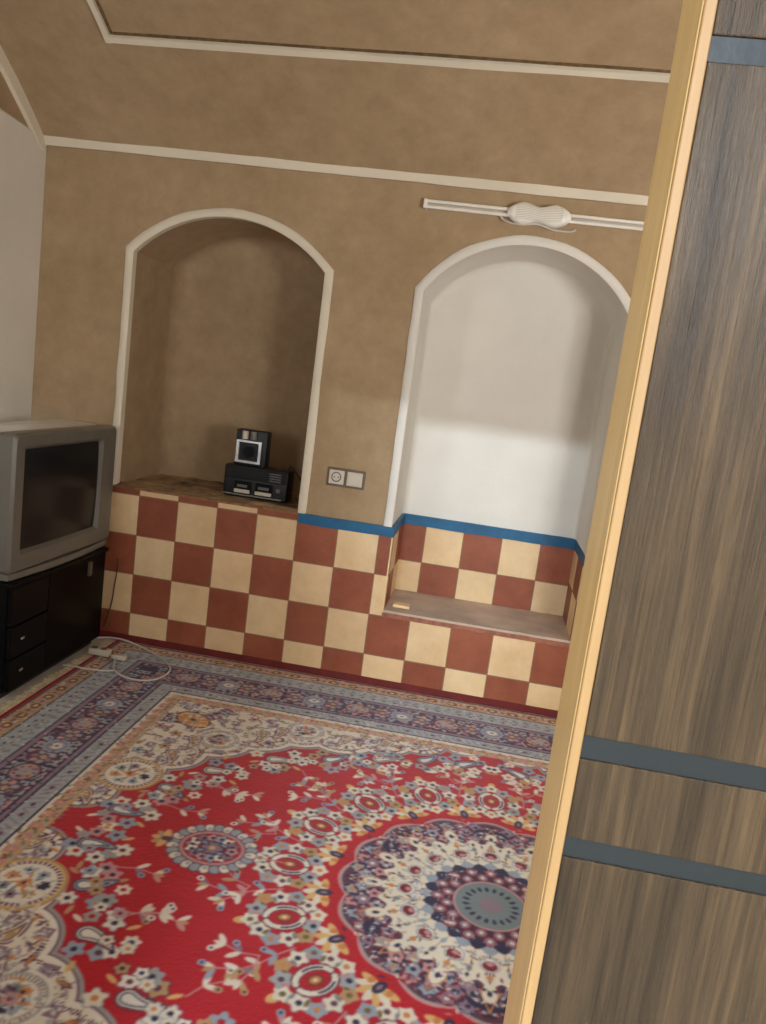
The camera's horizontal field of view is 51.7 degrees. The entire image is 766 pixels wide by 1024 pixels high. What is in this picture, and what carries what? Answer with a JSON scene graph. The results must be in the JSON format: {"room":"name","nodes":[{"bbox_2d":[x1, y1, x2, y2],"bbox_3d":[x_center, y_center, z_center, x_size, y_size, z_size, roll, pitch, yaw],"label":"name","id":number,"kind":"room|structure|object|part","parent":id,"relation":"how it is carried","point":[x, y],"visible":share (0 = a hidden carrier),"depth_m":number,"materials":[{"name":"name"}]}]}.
{"room":"traditional dwelling","nodes":[
{"label":"traditional dwelling","id":0,"kind":"room"},
{"bbox_2d":[0,71,45,421],"bbox_3d":[-1.913,-0.653,2.269,0.013,2.954,3.200,9,9,7],"label":"wall","id":1,"kind":"structure","parent":0,"point":[22,159],"depth_m":3.63,"materials":[{"name":"paint"}]},
{"bbox_2d":[0,45,46,149],"bbox_3d":[-1.759,-1.776,2.103,0.018,0.646,3.188,9,9,7],"label":"trim","id":2,"kind":"structure","parent":1,"relation":"attached to","point":[6,69],"depth_m":3.46,"materials":[{"name":"white paint"}]},
{"bbox_2d":[0,636,553,717],"bbox_3d":[0.310,1.173,2.324,5.109,0.060,4.000,9,9,7],"label":"floor","id":3,"kind":"structure","parent":0,"point":[12,695],"depth_m":3.55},
{"bbox_2d":[0,546,108,698],"bbox_3d":[-1.657,0.432,3.533,0.500,0.490,0.789,9,9,7],"label":"tv cabinet","id":4,"kind":"object","parent":3,"relation":"on","point":[47,616],"visible":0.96,"depth_m":3.40,"materials":[{"name":"black paint"}]},
{"bbox_3d":[-1.488,0.640,3.284,0.019,0.130,0.263,9,9,7],"label":"drawer","id":5,"kind":"part","parent":4,"relation":"part of","materials":[{"name":"black paint"}]},
{"bbox_3d":[-1.470,0.506,3.262,0.019,0.130,0.263,9,9,7],"label":"drawer","id":6,"kind":"part","parent":4,"relation":"part of","materials":[{"name":"black paint"}]},
{"bbox_2d":[7,575,48,626],"bbox_3d":[-1.452,0.360,3.238,0.017,0.155,0.263,9,9,7],"label":"drawer","id":7,"kind":"object","parent":4,"relation":"attached to","point":[28,600],"depth_m":3.22,"materials":[{"name":"black paint"}]},
{"bbox_2d":[0,419,116,581],"bbox_3d":[-1.578,-0.101,3.469,0.461,0.586,0.826,9,9,7],"label":"television","id":8,"kind":"object","parent":4,"relation":"on","point":[56,476],"visible":1,"depth_m":3.33,"materials":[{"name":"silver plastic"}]},
{"bbox_3d":[-1.417,0.439,3.638,0.015,0.428,0.493,9,9,7],"label":"door","id":9,"kind":"part","parent":4,"relation":"part of","materials":[{"name":"black wood"}]},
{"bbox_2d":[0,639,556,1023],"bbox_3d":[0.313,1.124,2.284,3.892,0.048,3.000,9,9,7],"label":"rug","id":10,"kind":"object","parent":3,"relation":"on","point":[211,840],"depth_m":2.43,"materials":[{"name":"fabric"}]},
{"bbox_2d":[62,664,113,671],"bbox_3d":[-1.333,0.705,3.561,0.233,0.014,0.033,7,9,-1],"label":"cord","id":11,"kind":"object","parent":10,"relation":"on","point":[62,664],"visible":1,"depth_m":3.55,"materials":[{"name":"white plastic"}]},
{"bbox_3d":[-1.338,0.658,3.738,0.100,0.032,0.042,9,9,7],"label":"socket strip","id":12,"kind":"part","parent":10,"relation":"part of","materials":[{"name":"white plastic"}]},
{"bbox_2d":[111,653,129,660],"bbox_3d":[-1.230,0.682,3.708,0.087,0.023,0.032,9,9,7],"label":"plug","id":13,"kind":"object","parent":10,"relation":"on","point":[121,657],"visible":1,"depth_m":3.70,"materials":[{"name":"white plastic"}]},
{"bbox_2d":[95,637,170,680],"bbox_3d":[-1.190,0.684,3.763,0.260,0.021,0.592,1,11,-35],"label":"extension cord","id":14,"kind":"object","parent":10,"relation":"on","point":[157,655],"visible":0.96,"depth_m":3.68,"materials":[{"name":"white plastic"}]},
{"bbox_2d":[31,146,646,553],"bbox_3d":[0.732,-0.361,3.908,5.109,2.660,0.660,9,9,7],"label":"wall","id":15,"kind":"structure","parent":0,"point":[518,350],"depth_m":3.91,"materials":[{"name":"paint"}]},
{"bbox_2d":[103,558,118,626],"bbox_3d":[-1.366,0.407,3.967,0.053,0.366,0.009,8,9,1],"label":"wire","id":16,"kind":"object","parent":15,"relation":"attached to","point":[118,558],"visible":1,"depth_m":3.96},
{"bbox_2d":[115,484,298,514],"bbox_3d":[-0.860,-0.063,3.840,0.930,0.014,0.019,9,9,7],"label":"trim","id":17,"kind":"structure","parent":15,"relation":"attached to","point":[116,485],"depth_m":3.83,"materials":[{"name":"brown wood"}]},
{"bbox_2d":[118,474,298,511],"bbox_3d":[-0.822,-0.112,4.105,0.925,0.013,0.545,9,9,7],"label":"shelf","id":18,"kind":"object","parent":15,"relation":"attached to","point":[202,485],"depth_m":4.05,"materials":[{"name":"brown wood"}]},
{"bbox_2d":[223,462,300,502],"bbox_3d":[-0.596,-0.156,3.992,0.397,0.180,0.144,9,9,7],"label":"radio","id":19,"kind":"object","parent":18,"relation":"on","point":[273,484],"visible":0.9,"depth_m":3.94,"materials":[{"name":"black plastic"}]},
{"bbox_3d":[-0.702,-0.125,3.953,0.085,0.060,0.012,9,9,7],"label":"cassette door","id":20,"kind":"part","parent":19,"relation":"part of","materials":[{"name":"black paint"}]},
{"bbox_2d":[234,428,271,467],"bbox_3d":[-0.657,-0.322,3.974,0.160,0.178,0.106,9,9,7],"label":"speaker box","id":21,"kind":"object","parent":19,"relation":"on","point":[253,446],"visible":1,"depth_m":3.94,"materials":[{"name":"black plastic"}]},
{"bbox_3d":[-0.671,-0.299,3.945,0.133,0.116,0.015,9,9,7],"label":"silver frame","id":22,"kind":"part","parent":21,"relation":"part of","materials":[{"name":"metal"}]},
{"bbox_2d":[239,442,258,461],"bbox_3d":[-0.670,-0.300,3.949,0.101,0.092,0.006,9,9,7],"label":"grille","id":23,"kind":"object","parent":21,"relation":"attached to","point":[248,451],"depth_m":3.94,"materials":[{"name":"black paint"}]},
{"bbox_3d":[-0.633,-0.183,3.935,0.314,0.058,0.009,9,9,7],"label":"tuner panel","id":24,"kind":"part","parent":19,"relation":"part of","materials":[{"name":"black plastic"}]},
{"bbox_3d":[-0.594,-0.108,3.940,0.089,0.060,0.012,9,9,7],"label":"cassette door","id":25,"kind":"part","parent":19,"relation":"part of","materials":[{"name":"black paint"}]},
{"bbox_2d":[113,208,333,513],"bbox_3d":[-0.771,-0.730,3.738,1.005,1.352,0.042,9,9,7],"label":"trim","id":26,"kind":"structure","parent":15,"relation":"attached to","point":[151,233],"depth_m":3.69,"materials":[{"name":"white paint"}]},
{"bbox_2d":[100,630,557,717],"bbox_3d":[0.523,0.912,3.781,4.909,0.038,0.011,9,9,7],"label":"baseboard","id":27,"kind":"structure","parent":15,"relation":"attached to","point":[136,639],"depth_m":3.87,"materials":[{"name":"red paint"}]},
{"bbox_2d":[100,486,568,710],"bbox_3d":[0.574,0.532,3.720,4.909,0.744,0.008,9,9,7],"label":"wall tiles","id":28,"kind":"structure","parent":15,"relation":"attached to","point":[254,582],"depth_m":3.84,"materials":[{"name":"tile"}]},
{"bbox_2d":[43,135,648,205],"bbox_3d":[0.823,-1.369,3.387,4.909,0.047,0.036,9,9,7],"label":"trim","id":29,"kind":"structure","parent":15,"relation":"attached to","point":[525,188],"depth_m":3.49,"materials":[{"name":"white paint"}]},
{"bbox_2d":[326,466,365,489],"bbox_3d":[-0.175,-0.158,3.722,0.182,0.088,0.018,9,9,7],"label":"wall socket plate","id":30,"kind":"object","parent":15,"relation":"attached to","point":[340,477],"visible":1,"depth_m":3.72,"materials":[{"name":"white plastic"}]},
{"bbox_2d":[328,469,344,484],"bbox_3d":[-0.219,-0.165,3.725,0.072,0.066,0.006,9,9,7],"label":"socket","id":31,"kind":"object","parent":30,"relation":"attached to","point":[335,476],"depth_m":3.72,"materials":[{"name":"white plastic"}]},
{"bbox_2d":[346,472,362,487],"bbox_3d":[-0.134,-0.152,3.715,0.074,0.066,0.006,9,9,7],"label":"switch","id":32,"kind":"object","parent":30,"relation":"attached to","point":[353,479],"depth_m":3.71,"materials":[{"name":"white plastic"}]},
{"bbox_2d":[298,513,584,566],"bbox_3d":[1.344,0.257,3.801,3.497,0.055,0.476,9,9,7],"label":"trim","id":33,"kind":"structure","parent":15,"relation":"attached to","point":[309,519],"depth_m":4.07,"materials":[{"name":"blue paint"}]},
{"bbox_2d":[382,613,569,647],"bbox_3d":[0.434,0.557,3.744,0.896,0.021,0.014,9,9,7],"label":"trim","id":34,"kind":"structure","parent":15,"relation":"attached to","point":[407,618],"depth_m":3.74,"materials":[{"name":"wood"}]},
{"bbox_2d":[383,589,569,642],"bbox_3d":[0.465,0.544,3.967,0.952,0.080,0.456,9,9,7],"label":"shelf","id":35,"kind":"object","parent":15,"relation":"attached to","point":[509,620],"depth_m":3.93,"materials":[{"name":"beige stone"}]},
{"bbox_2d":[393,602,410,609],"bbox_3d":[0.092,0.460,3.888,0.085,0.016,0.060,9,9,7],"label":"block","id":36,"kind":"object","parent":35,"relation":"on","point":[395,604],"visible":1,"depth_m":3.86,"materials":[{"name":"wood"}]},
{"bbox_2d":[382,538,580,640],"bbox_3d":[0.463,0.362,3.716,0.904,0.367,0.020,9,9,7],"label":"trim","id":37,"kind":"structure","parent":15,"relation":"attached to","point":[392,538],"depth_m":3.76,"materials":[{"name":"beige ceramic"}]},
{"bbox_2d":[384,523,582,639],"bbox_3d":[0.493,0.333,3.936,0.952,0.360,0.450,9,9,7],"label":"wall tiles","id":38,"kind":"structure","parent":15,"relation":"attached to","point":[425,560],"depth_m":4.14,"materials":[{"name":"tile"}]},
{"bbox_2d":[383,235,630,554],"bbox_3d":[0.575,-0.535,3.572,0.985,1.374,0.032,9,9,7],"label":"trim","id":39,"kind":"structure","parent":15,"relation":"attached to","point":[578,255],"depth_m":3.53,"materials":[{"name":"white paint"}]},
{"bbox_2d":[423,198,643,232],"bbox_3d":[0.672,-1.276,3.414,1.007,0.107,0.062,9,9,7],"label":"lamp","id":40,"kind":"object","parent":15,"relation":"attached to","point":[522,213],"visible":0.94,"depth_m":3.39,"materials":[{"name":"white plastic"}]},
{"bbox_3d":[0.676,-1.285,3.436,0.973,0.012,0.016,9,9,7],"label":"rail","id":41,"kind":"part","parent":40,"relation":"part of","materials":[{"name":"white plastic"}]},
{"bbox_2d":[0,0,682,206],"bbox_3d":[0.642,-1.424,1.796,4.909,0.617,3.200,9,9,7],"label":"ceiling","id":42,"kind":"structure","parent":0,"point":[569,131],"depth_m":3.15,"materials":[{"name":"paint"}]},
{"bbox_2d":[87,0,111,42],"bbox_3d":[-1.234,-1.860,1.997,0.034,0.316,2.324,9,9,7],"label":"trim","id":43,"kind":"structure","parent":42,"relation":"attached to","point":[92,4],"depth_m":3.06,"materials":[{"name":"white paint"}]},
{"bbox_2d":[109,32,670,82],"bbox_3d":[0.802,-1.606,2.890,3.866,0.057,0.038,9,9,7],"label":"trim","id":44,"kind":"structure","parent":42,"relation":"attached to","point":[119,39],"depth_m":2.98,"materials":[{"name":"white paint"}]},
{"bbox_3d":[0.076,0.353,0.472,1.420,2.080,0.100,9,9,7],"label":"trim","id":45,"kind":"structure","parent":0,"visible":0},
{"bbox_2d":[503,0,765,1023],"bbox_3d":[0.418,0.403,0.467,0.692,2.048,0.070,9,9,7],"label":"door","id":46,"kind":"structure","parent":45,"relation":"attached to","point":[645,902],"depth_m":0.42,"materials":[{"name":"brown wood"}]}
]}

